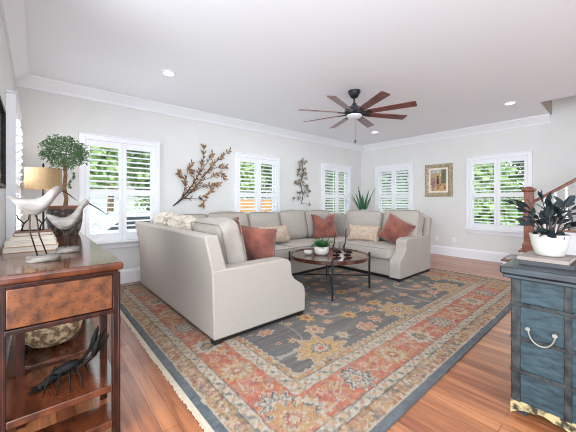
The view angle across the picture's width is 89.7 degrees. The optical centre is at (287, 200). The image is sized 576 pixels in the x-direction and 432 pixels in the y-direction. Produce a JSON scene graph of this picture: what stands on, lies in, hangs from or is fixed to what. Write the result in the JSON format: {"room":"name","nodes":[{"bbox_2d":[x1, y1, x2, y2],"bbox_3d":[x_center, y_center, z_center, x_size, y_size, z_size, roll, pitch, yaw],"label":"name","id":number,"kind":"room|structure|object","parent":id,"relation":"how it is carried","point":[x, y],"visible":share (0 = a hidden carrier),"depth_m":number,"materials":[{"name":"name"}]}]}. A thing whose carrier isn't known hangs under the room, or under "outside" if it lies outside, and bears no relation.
{"room":"living room","nodes":[
{"label":"living room","id":0,"kind":"room"},
{"bbox_2d":[0,8,14,254],"bbox_3d":[-2.442,-0.160,2.389,0.160,2.740,2.810,0,0,-41],"label":"wall","id":1,"kind":"structure","parent":0,"point":[7,82],"depth_m":2.28,"materials":[{"name":"paint"}]},
{"bbox_2d":[0,96,5,188],"bbox_3d":[-1.803,-0.370,1.798,0.029,0.560,0.780,0,0,-41],"label":"wall mirror","id":2,"kind":"object","parent":1,"relation":"attached to","point":[2,108],"visible":1,"depth_m":2.05,"materials":[{"name":"black metal"}]},
{"bbox_2d":[0,108,2,182],"bbox_3d":[-1.808,-0.370,1.794,0.013,0.520,0.740,0,0,-41],"label":"mirror glass","id":3,"kind":"object","parent":2,"relation":"attached to","point":[1,109],"depth_m":1.99,"materials":[{"name":"teal"}]},
{"bbox_2d":[6,336,11,367],"bbox_3d":[-2.356,1.109,2.438,0.032,0.200,2.770,0,0,-41],"label":"baseboard","id":4,"kind":"structure","parent":1,"relation":"attached to","point":[8,338],"depth_m":2.32,"materials":[{"name":"white paint"}]},
{"bbox_2d":[5,90,22,240],"bbox_3d":[-2.717,-0.124,2.819,0.227,1.608,1.150,0,0,-41],"label":"window","id":5,"kind":"structure","parent":1,"relation":"in","point":[14,133],"depth_m":2.44,"materials":[{"name":"white paint"}]},
{"bbox_2d":[0,0,28,82],"bbox_3d":[-2.292,-1.459,2.436,0.125,0.140,2.683,0,0,-41],"label":"trim","id":6,"kind":"structure","parent":1,"relation":"attached to","point":[12,11],"depth_m":2.53,"materials":[{"name":"white paint"}]},
{"bbox_2d":[25,320,82,347],"bbox_3d":[-1.555,0.853,1.908,0.345,0.171,0.350,0,0,-41],"label":"woven bowl","id":7,"kind":"object","parent":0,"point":[55,335],"visible":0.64,"depth_m":1.79,"materials":[{"name":"beige wicker"}]},
{"bbox_2d":[15,86,360,269],"bbox_3d":[-0.676,-0.160,5.885,7.408,2.740,0.160,0,0,-41],"label":"wall","id":8,"kind":"structure","parent":0,"point":[44,114],"depth_m":4.78,"materials":[{"name":"paint"}]},
{"bbox_2d":[78,132,160,248],"bbox_3d":[-2.448,-0.124,4.267,1.093,1.608,0.205,0,0,-41],"label":"window","id":9,"kind":"structure","parent":8,"relation":"in","point":[123,238],"depth_m":4.21,"materials":[{"name":"white paint"}]},
{"bbox_2d":[118,267,140,283],"bbox_3d":[-0.613,1.109,5.812,7.008,0.200,0.032,0,0,-41],"label":"baseboard","id":10,"kind":"structure","parent":8,"relation":"attached to","point":[133,274],"depth_m":4.30,"materials":[{"name":"white paint"}]},
{"bbox_2d":[15,74,362,151],"bbox_3d":[-0.582,-1.459,5.777,7.086,0.140,0.125,0,0,-41],"label":"trim","id":11,"kind":"structure","parent":8,"relation":"attached to","point":[33,82],"depth_m":4.53,"materials":[{"name":"white paint"}]},
{"bbox_2d":[173,144,231,208],"bbox_3d":[-1.451,-0.438,5.048,1.075,1.164,0.061,0,0,-40],"label":"wall sculpture","id":12,"kind":"object","parent":8,"relation":"attached to","point":[212,163],"visible":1,"depth_m":5.01,"materials":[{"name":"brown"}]},
{"bbox_2d":[234,152,280,212],"bbox_3d":[-0.619,-0.124,5.853,1.158,1.608,0.205,0,0,-41],"label":"window","id":13,"kind":"structure","parent":8,"relation":"in","point":[239,157],"depth_m":5.80,"materials":[{"name":"white paint"}]},
{"bbox_2d":[292,158,310,204],"bbox_3d":[0.304,-0.439,6.578,0.601,1.112,0.032,0,0,-41],"label":"wall sculpture","id":14,"kind":"object","parent":8,"relation":"attached to","point":[301,161],"visible":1,"depth_m":6.59,"materials":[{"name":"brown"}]},
{"bbox_2d":[321,163,351,213],"bbox_3d":[1.228,-0.124,7.453,1.210,1.608,0.205,0,0,-41],"label":"window","id":15,"kind":"structure","parent":8,"relation":"in","point":[324,166],"depth_m":7.39,"materials":[{"name":"white paint"}]},
{"bbox_2d":[6,254,566,431],"bbox_3d":[2.275,1.260,2.481,7.408,0.100,9.170,0,0,-41],"label":"floor","id":16,"kind":"structure","parent":0,"point":[474,395],"depth_m":1.80,"materials":[{"name":"brown wood"}]},
{"bbox_2d":[23,163,61,228],"bbox_3d":[-2.827,0.385,3.346,0.344,1.649,0.344,0,0,-41],"label":"table lamp","id":17,"kind":"object","parent":16,"relation":"on","point":[42,178],"visible":0.6,"depth_m":3.22,"materials":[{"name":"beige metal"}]},
{"bbox_2d":[0,232,122,431],"bbox_3d":[-1.647,0.759,2.030,0.500,0.899,1.895,0,0,-41],"label":"console table","id":18,"kind":"object","parent":16,"relation":"on","point":[84,284],"visible":0.85,"depth_m":1.43,"materials":[{"name":"brown wood"}]},
{"bbox_2d":[2,240,58,253],"bbox_3d":[-1.689,0.292,1.910,0.260,0.034,0.380,0,0,-41],"label":"book","id":19,"kind":"object","parent":18,"relation":"on","point":[7,250],"visible":0.43,"depth_m":1.76,"materials":[{"name":"beige paper"}]},
{"bbox_2d":[4,235,56,247],"bbox_3d":[-1.692,0.259,1.914,0.240,0.030,0.350,0,0,-41],"label":"book","id":20,"kind":"object","parent":19,"relation":"on","point":[7,243],"visible":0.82,"depth_m":1.78,"materials":[{"name":"beige paper"}]},
{"bbox_2d":[10,231,53,240],"bbox_3d":[-1.698,0.232,1.929,0.210,0.022,0.300,0,0,-41],"label":"book","id":21,"kind":"object","parent":20,"relation":"on","point":[12,238],"visible":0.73,"depth_m":1.81,"materials":[{"name":"beige paper"}]},
{"bbox_2d":[13,229,51,236],"bbox_3d":[-1.700,0.210,1.934,0.185,0.022,0.250,0,0,-41],"label":"book","id":22,"kind":"object","parent":21,"relation":"on","point":[17,233],"visible":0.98,"depth_m":1.87,"materials":[{"name":"brown paper"}]},
{"bbox_2d":[16,215,46,230],"bbox_3d":[-1.699,0.142,1.921,0.157,0.111,0.021,0,0,-41],"label":"iron stand","id":23,"kind":"object","parent":22,"relation":"on","point":[41,222],"visible":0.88,"depth_m":1.91,"materials":[{"name":"black metal"}]},
{"bbox_2d":[7,186,76,262],"bbox_3d":[-1.263,0.114,1.499,0.274,0.390,0.086,0,0,-41],"label":"bird","id":24,"kind":"object","parent":18,"relation":"on","point":[36,206],"visible":1,"depth_m":1.47},
{"bbox_2d":[6,352,111,429],"bbox_3d":[-1.181,0.951,1.508,0.457,0.034,0.434,0,0,-41],"label":"shelf","id":25,"kind":"object","parent":18,"relation":"attached to","point":[22,408],"depth_m":1.43,"materials":[{"name":"brown wood"}]},
{"bbox_2d":[25,318,97,369],"bbox_3d":[-1.791,0.949,2.245,0.414,0.022,1.309,0,0,-41],"label":"shelf","id":26,"kind":"object","parent":18,"relation":"attached to","point":[79,342],"depth_m":1.83,"materials":[{"name":"brown wood"}]},
{"bbox_2d":[37,134,89,234],"bbox_3d":[-2.075,-0.156,2.692,0.417,0.930,0.379,0,0,41],"label":"topiary tree","id":27,"kind":"object","parent":18,"relation":"on","point":[65,210],"visible":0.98,"depth_m":2.64,"materials":[{"name":"green plant"}]},
{"bbox_2d":[27,326,108,397],"bbox_3d":[-1.117,0.809,1.482,0.328,0.251,0.192,0,0,-41],"label":"figurine","id":28,"kind":"object","parent":18,"relation":"on","point":[95,346],"visible":1,"depth_m":1.47,"materials":[{"name":"metal"}]},
{"bbox_2d":[34,402,111,431],"bbox_3d":[-1.096,1.131,1.410,0.457,0.034,0.174,0,0,-41],"label":"shelf","id":29,"kind":"object","parent":18,"relation":"attached to","point":[98,419],"depth_m":1.46,"materials":[{"name":"brown wood"}]},
{"bbox_2d":[45,199,106,252],"bbox_3d":[-1.297,0.150,1.787,0.311,0.322,0.074,0,0,-41],"label":"bird","id":30,"kind":"object","parent":18,"relation":"on","point":[63,223],"visible":1,"depth_m":1.74},
{"bbox_2d":[120,267,510,431],"bbox_3d":[0.510,1.203,4.022,4.722,0.012,3.790,0,0,-41],"label":"area rug","id":31,"kind":"object","parent":16,"relation":"on","point":[358,360],"visible":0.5,"depth_m":2.31,"materials":[{"name":"fabric"}]},
{"bbox_2d":[135,209,431,344],"bbox_3d":[0.152,0.669,4.534,4.124,1.054,2.382,0,0,-41],"label":"sectional sofa","id":32,"kind":"object","parent":31,"relation":"on","point":[198,265],"visible":0.77,"depth_m":2.97,"materials":[{"name":"beige fabric"}]},
{"bbox_2d":[153,212,176,225],"bbox_3d":[-1.576,0.422,3.836,0.330,0.560,0.529,0,0,-41],"label":"cushion","id":33,"kind":"object","parent":32,"relation":"on","point":[161,218],"depth_m":3.66,"materials":[{"name":"beige fabric"}]},
{"bbox_2d":[167,215,197,229],"bbox_3d":[-1.192,0.442,3.412,0.321,0.562,0.597,0,0,-41],"label":"cushion","id":34,"kind":"object","parent":32,"relation":"on","point":[186,222],"depth_m":3.23,"materials":[{"name":"beige fabric"}]},
{"bbox_2d":[182,214,205,218],"bbox_3d":[-1.411,0.464,4.231,0.482,0.556,0.342,0,0,-41],"label":"cushion","id":35,"kind":"object","parent":32,"relation":"on","point":[199,216],"depth_m":4.24,"materials":[{"name":"beige fabric"}]},
{"bbox_2d":[192,217,246,264],"bbox_3d":[-0.730,0.463,2.998,0.380,0.608,0.716,0,0,-41],"label":"cushion","id":36,"kind":"object","parent":32,"relation":"on","point":[227,230],"depth_m":2.75,"materials":[{"name":"beige fabric"}]},
{"bbox_2d":[206,211,248,226],"bbox_3d":[-0.961,0.452,4.620,0.758,0.579,0.342,0,0,-41],"label":"cushion","id":37,"kind":"object","parent":32,"relation":"on","point":[243,217],"depth_m":4.64,"materials":[{"name":"beige fabric"}]},
{"bbox_2d":[238,224,276,260],"bbox_3d":[-0.343,0.485,3.143,0.514,0.482,0.196,0,0,17],"label":"throw pillow","id":38,"kind":"object","parent":32,"relation":"on","point":[259,243],"visible":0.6,"depth_m":3.06,"materials":[{"name":"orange fabric"}]},
{"bbox_2d":[247,211,279,227],"bbox_3d":[-0.428,0.467,5.080,0.695,0.569,0.339,0,0,-41],"label":"cushion","id":39,"kind":"object","parent":32,"relation":"on","point":[254,219],"depth_m":4.95,"materials":[{"name":"beige fabric"}]},
{"bbox_2d":[258,224,290,241],"bbox_3d":[-0.214,0.555,4.843,0.645,0.289,0.172,0,0,-41],"label":"lumbar pillow","id":40,"kind":"object","parent":32,"relation":"on","point":[282,235],"visible":0.56,"depth_m":4.87,"materials":[{"name":"beige fabric"}]},
{"bbox_2d":[275,244,294,258],"bbox_3d":[-0.483,0.816,4.545,0.977,0.212,0.793,0,0,-41],"label":"seat cushion","id":41,"kind":"object","parent":32,"relation":"on","point":[281,250],"depth_m":4.43,"materials":[{"name":"beige fabric"}]},
{"bbox_2d":[277,210,306,239],"bbox_3d":[0.065,0.453,5.510,0.681,0.577,0.345,0,0,-41],"label":"cushion","id":42,"kind":"object","parent":32,"relation":"on","point":[296,220],"depth_m":5.39,"materials":[{"name":"beige fabric"}]},
{"bbox_2d":[275,238,334,249],"bbox_3d":[0.237,0.815,5.169,0.966,0.210,0.796,0,0,-41],"label":"seat cushion","id":43,"kind":"object","parent":32,"relation":"on","point":[296,243],"depth_m":4.98,"materials":[{"name":"beige fabric"}]},
{"bbox_2d":[304,210,329,237],"bbox_3d":[0.588,0.464,5.970,0.770,0.573,0.354,0,0,-41],"label":"cushion","id":44,"kind":"object","parent":32,"relation":"on","point":[323,214],"depth_m":5.71,"materials":[{"name":"beige fabric"}]},
{"bbox_2d":[311,213,337,238],"bbox_3d":[0.715,0.490,5.647,0.533,0.486,0.208,0,0,-15],"label":"throw pillow","id":45,"kind":"object","parent":32,"relation":"on","point":[326,227],"visible":0.97,"depth_m":5.58,"materials":[{"name":"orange fabric"}]},
{"bbox_2d":[311,236,349,247],"bbox_3d":[0.882,0.815,5.691,0.724,0.214,0.854,0,0,-41],"label":"seat cushion","id":46,"kind":"object","parent":32,"relation":"on","point":[338,239],"depth_m":5.39,"materials":[{"name":"beige fabric"}]},
{"bbox_2d":[347,224,380,241],"bbox_3d":[1.376,0.585,5.282,0.625,0.289,0.169,0,0,38],"label":"lumbar pillow","id":47,"kind":"object","parent":32,"relation":"on","point":[356,232],"visible":0.99,"depth_m":5.22,"materials":[{"name":"beige fabric"}]},
{"bbox_2d":[344,210,383,240],"bbox_3d":[1.483,0.467,5.625,0.356,0.602,0.844,0,0,-41],"label":"cushion","id":48,"kind":"object","parent":32,"relation":"on","point":[353,217],"depth_m":5.50,"materials":[{"name":"beige fabric"}]},
{"bbox_2d":[339,240,395,258],"bbox_3d":[1.482,0.816,5.000,0.726,0.213,1.000,0,0,-41],"label":"seat cushion","id":49,"kind":"object","parent":32,"relation":"on","point":[381,249],"depth_m":4.69,"materials":[{"name":"beige fabric"}]},
{"bbox_2d":[377,212,415,244],"bbox_3d":[1.795,0.495,4.798,0.634,0.614,0.201,0,0,12],"label":"throw pillow","id":50,"kind":"object","parent":32,"relation":"on","point":[394,228],"visible":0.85,"depth_m":4.75,"materials":[{"name":"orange fabric"}]},
{"bbox_2d":[381,209,423,241],"bbox_3d":[1.988,0.443,5.076,0.362,0.595,0.722,0,0,-41],"label":"cushion","id":51,"kind":"object","parent":32,"relation":"on","point":[414,217],"depth_m":4.87,"materials":[{"name":"beige fabric"}]},
{"bbox_2d":[289,248,369,300],"bbox_3d":[0.570,0.951,4.014,1.064,0.492,1.064,0,0,-41],"label":"coffee table","id":52,"kind":"object","parent":31,"relation":"on","point":[357,257],"visible":0.81,"depth_m":3.83,"materials":[{"name":"brown wood"}]},
{"bbox_2d":[304,250,311,254],"bbox_3d":[0.278,0.714,4.000,0.124,0.055,0.124,0,0,-41],"label":"bowl","id":53,"kind":"object","parent":52,"relation":"on","point":[307,252],"visible":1,"depth_m":3.96,"materials":[{"name":"white ceramic"}]},
{"bbox_2d":[310,238,333,255],"bbox_3d":[0.446,0.623,4.005,0.355,0.236,0.309,0,0,-41],"label":"potted succulent","id":54,"kind":"object","parent":52,"relation":"on","point":[321,247],"visible":1,"depth_m":3.94,"materials":[{"name":"green plant"}]},
{"bbox_2d":[314,245,328,255],"bbox_3d":[0.463,0.682,4.001,0.208,0.118,0.208,0,0,-41],"label":"pot","id":55,"kind":"object","parent":54,"relation":"attached to","point":[321,250],"depth_m":3.92,"materials":[{"name":"white ceramic"}]},
{"bbox_2d":[332,233,341,255],"bbox_3d":[0.667,0.591,3.979,0.125,0.300,0.084,0,0,-32],"label":"bird figurine","id":56,"kind":"object","parent":52,"relation":"on","point":[336,251],"visible":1,"depth_m":3.96,"materials":[{"name":"brown metal"}]},
{"bbox_2d":[343,228,352,255],"bbox_3d":[0.816,0.556,3.976,0.125,0.370,0.084,0,0,-32],"label":"bird figurine","id":57,"kind":"object","parent":52,"relation":"on","point":[347,251],"visible":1,"depth_m":3.96,"materials":[{"name":"brown metal"}]},
{"bbox_2d":[352,187,374,209],"bbox_3d":[1.845,0.420,7.161,0.567,1.579,0.487,0,0,5],"label":"snake plant","id":58,"kind":"object","parent":16,"relation":"on","point":[362,206],"visible":0.41,"depth_m":7.11,"materials":[{"name":"green plant"}]},
{"bbox_2d":[500,257,575,431],"bbox_3d":[1.753,0.791,1.538,0.636,0.836,0.898,0,0,-41],"label":"chest","id":59,"kind":"object","parent":16,"relation":"on","point":[543,299],"visible":0.94,"depth_m":1.55,"materials":[{"name":"teal paint"}]},
{"bbox_2d":[518,259,575,270],"bbox_3d":[1.563,0.360,1.739,0.320,0.024,0.240,0,0,-44],"label":"book","id":60,"kind":"object","parent":59,"relation":"on","point":[572,266],"visible":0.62,"depth_m":1.62,"materials":[{"name":"grey paper"}]},
{"bbox_2d":[517,251,575,265],"bbox_3d":[1.552,0.337,1.732,0.285,0.020,0.225,0,0,-39],"label":"book","id":61,"kind":"object","parent":60,"relation":"on","point":[568,260],"visible":0.92,"depth_m":1.67,"materials":[{"name":"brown paper"}]},
{"bbox_2d":[503,190,575,256],"bbox_3d":[1.595,0.123,1.748,0.550,0.405,0.328,0,0,-3],"label":"potted plant","id":62,"kind":"object","parent":61,"relation":"on","point":[544,242],"visible":1,"depth_m":1.72,"materials":[{"name":"green plant"}]},
{"bbox_2d":[501,227,575,263],"bbox_3d":[4.737,0.350,4.471,0.756,1.717,2.242,0,0,-41],"label":"staircase","id":63,"kind":"structure","parent":16,"relation":"on","point":[571,250],"depth_m":4.44,"materials":[{"name":"white paint"}]},
{"bbox_2d":[521,187,536,250],"bbox_3d":[4.032,0.294,4.845,0.176,1.069,0.176,0,0,-41],"label":"newel post","id":64,"kind":"object","parent":63,"relation":"on","point":[528,191],"visible":0.71,"depth_m":4.80,"materials":[{"name":"orange wood"}]},
{"bbox_2d":[534,178,575,232],"bbox_3d":[4.538,-0.167,4.261,0.067,1.612,1.395,0,0,-41],"label":"stair railing","id":65,"kind":"object","parent":63,"relation":"on","point":[565,185],"visible":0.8,"depth_m":4.54,"materials":[{"name":"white wood"}]},
{"bbox_2d":[24,0,575,144],"bbox_3d":[2.275,-1.690,2.481,7.408,0.320,9.170,0,0,-41],"label":"ceiling","id":66,"kind":"structure","parent":0,"point":[257,61],"depth_m":3.06,"materials":[{"name":"white paint"}]},
{"bbox_2d":[161,70,176,76],"bbox_3d":[-1.426,-1.524,3.462,0.176,0.011,0.176,0,0,-41],"label":"recessed light","id":67,"kind":"object","parent":66,"relation":"in","point":[169,73],"visible":1,"depth_m":3.46,"materials":[{"name":"white paint"}]},
{"bbox_2d":[298,89,416,142],"bbox_3d":[0.922,-1.169,4.029,1.561,0.719,1.561,0,0,-41],"label":"ceiling fan","id":68,"kind":"object","parent":66,"relation":"hanging from","point":[353,112],"visible":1,"depth_m":3.92,"materials":[{"name":"brown wood"}]},
{"bbox_2d":[503,101,516,105],"bbox_3d":[3.463,-1.524,4.524,0.176,0.011,0.176,0,0,-41],"label":"recessed light","id":69,"kind":"object","parent":66,"relation":"in","point":[510,102],"visible":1,"depth_m":4.51,"materials":[{"name":"white paint"}]},
{"bbox_2d":[361,95,575,254],"bbox_3d":[4.574,-1.390,5.361,0.160,5.200,7.510,0,0,-41],"label":"wall","id":70,"kind":"structure","parent":0,"point":[553,144],"depth_m":6.01,"materials":[{"name":"paint"}]},
{"bbox_2d":[375,162,413,212],"bbox_3d":[2.718,-0.124,7.407,0.205,1.608,1.093,0,0,-41],"label":"window","id":71,"kind":"structure","parent":70,"relation":"in","point":[389,169],"depth_m":7.34,"materials":[{"name":"white paint"}]},
{"bbox_2d":[425,163,452,196],"bbox_3d":[3.402,-0.470,6.562,0.035,0.740,0.600,0,0,-41],"label":"framed painting","id":72,"kind":"object","parent":70,"relation":"attached to","point":[438,177],"visible":1,"depth_m":6.55,"materials":[{"name":"beige"}]},
{"bbox_2d":[362,114,550,150],"bbox_3d":[3.351,-1.459,6.553,0.125,0.140,3.853,0,0,-41],"label":"trim","id":73,"kind":"structure","parent":70,"relation":"attached to","point":[545,118],"depth_m":6.07,"materials":[{"name":"white paint"}]},
{"bbox_2d":[431,245,510,262],"bbox_3d":[3.171,1.109,6.832,0.032,0.200,3.370,0,0,-41],"label":"baseboard","id":74,"kind":"structure","parent":70,"relation":"attached to","point":[491,256],"depth_m":6.08,"materials":[{"name":"white paint"}]},
{"bbox_2d":[464,150,532,236],"bbox_3d":[4.160,-0.124,5.744,0.205,1.608,1.140,0,0,-41],"label":"window","id":75,"kind":"structure","parent":70,"relation":"in","point":[496,228],"depth_m":5.71,"materials":[{"name":"white paint"}]},
{"bbox_2d":[541,100,551,113],"bbox_3d":[5.463,-2.812,3.498,1.258,2.557,3.530,0,0,-41],"label":"wall","id":76,"kind":"structure","parent":0,"point":[547,104],"depth_m":4.87,"materials":[{"name":"beige paint"}]},
{"label":"outside","id":77,"kind":"structure","parent":0,"visible":0},
{"bbox_3d":[-6.211,1.703,8.386,7.600,0.015,9.990,0,0,-41],"label":"driveway","id":78,"kind":"object","parent":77,"visible":0},
{"bbox_2d":[90,146,131,189],"bbox_3d":[-7.499,-1.146,10.591,3.353,5.723,3.101,0,0,-41],"label":"tree","id":79,"kind":"object","parent":78,"relation":"on","point":[91,151],"visible":0.09,"depth_m":10.64,"materials":[{"name":"green plant"}]},
{"bbox_2d":[90,210,149,233],"bbox_3d":[-4.339,0.995,8.348,4.262,1.400,1.740,0,0,-41],"label":"parked car","id":80,"kind":"object","parent":78,"relation":"on","point":[128,213],"visible":0.02,"depth_m":7.49,"materials":[{"name":"silver metal"}]},
{"bbox_2d":[127,150,149,210],"bbox_3d":[-5.657,-1.121,12.668,3.273,5.675,3.549,0,0,-3],"label":"tree","id":81,"kind":"object","parent":78,"relation":"on","point":[130,154],"visible":0.05,"depth_m":11.84,"materials":[{"name":"green plant"}]},
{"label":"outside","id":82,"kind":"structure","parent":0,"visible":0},
{"bbox_3d":[-10.705,1.770,23.799,75.000,0.120,40.010,0,0,-41],"label":"lawn","id":83,"kind":"structure","parent":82,"visible":0},
{"bbox_2d":[90,183,141,225],"bbox_3d":[-12.156,-0.440,14.939,8.400,4.300,4.100,0,0,-41],"label":"house","id":84,"kind":"structure","parent":83,"relation":"on","point":[128,184],"depth_m":14.90,"materials":[{"name":"white"}]},
{"bbox_2d":[107,150,134,213],"bbox_3d":[-8.342,-1.435,13.781,3.326,6.300,2.875,0,0,-41],"label":"tree","id":85,"kind":"object","parent":83,"relation":"on","point":[128,169],"visible":0.02,"depth_m":13.73,"materials":[{"name":"green plant"}]},
{"bbox_2d":[240,162,266,199],"bbox_3d":[-3.269,-1.343,20.974,3.988,6.117,4.219,0,0,-41],"label":"tree","id":86,"kind":"object","parent":83,"relation":"on","point":[241,165],"visible":0.21,"depth_m":20.03,"materials":[{"name":"green plant"}]},
{"bbox_2d":[240,199,271,213],"bbox_3d":[-2.101,0.801,18.149,11.200,1.817,0.180,0,0,-41],"label":"wooden fence","id":87,"kind":"object","parent":83,"relation":"on","point":[241,200],"visible":0.04,"depth_m":17.89,"materials":[{"name":"brown wood"}]},
{"bbox_2d":[261,164,271,197],"bbox_3d":[-1.570,-1.332,22.986,4.692,6.340,4.058,0,0,-41],"label":"tree","id":88,"kind":"object","parent":83,"relation":"on","point":[262,167],"visible":0.12,"depth_m":22.29,"materials":[{"name":"green plant"}]},
{"bbox_2d":[325,170,343,213],"bbox_3d":[3.421,-1.286,26.897,4.700,6.406,4.142,0,0,-41],"label":"tree","id":89,"kind":"object","parent":83,"relation":"on","point":[325,170],"visible":0.19,"depth_m":26.00,"materials":[{"name":"green plant"}]},
{"bbox_2d":[339,172,343,213],"bbox_3d":[6.233,-1.269,29.391,5.034,6.453,4.248,0,0,-41],"label":"tree","id":90,"kind":"object","parent":83,"relation":"on","point":[339,172],"visible":0.02,"depth_m":27.83,"materials":[{"name":"green plant"}]},
{"bbox_2d":[382,170,407,210],"bbox_3d":[5.994,-1.190,16.817,3.986,5.977,4.278,0,0,35],"label":"tree","id":91,"kind":"object","parent":83,"relation":"on","point":[404,170],"visible":0.07,"depth_m":15.81,"materials":[{"name":"green plant"}]},
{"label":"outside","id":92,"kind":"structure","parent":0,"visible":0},
{"bbox_3d":[26.225,1.770,9.493,37.932,0.120,29.990,0,0,-41],"label":"lawn","id":93,"kind":"structure","parent":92,"visible":0},
{"bbox_2d":[474,161,523,224],"bbox_3d":[8.122,-1.071,12.682,3.993,6.257,3.934,0,0,-41],"label":"tree","id":94,"kind":"object","parent":93,"relation":"on","point":[508,165],"visible":0.17,"depth_m":11.47,"materials":[{"name":"green plant"}]},
{"bbox_2d":[505,161,523,224],"bbox_3d":[11.138,-1.499,12.381,4.434,6.852,4.244,0,0,-41],"label":"tree","id":95,"kind":"object","parent":93,"relation":"on","point":[519,164],"visible":0.02,"depth_m":13.14,"materials":[{"name":"green plant"}]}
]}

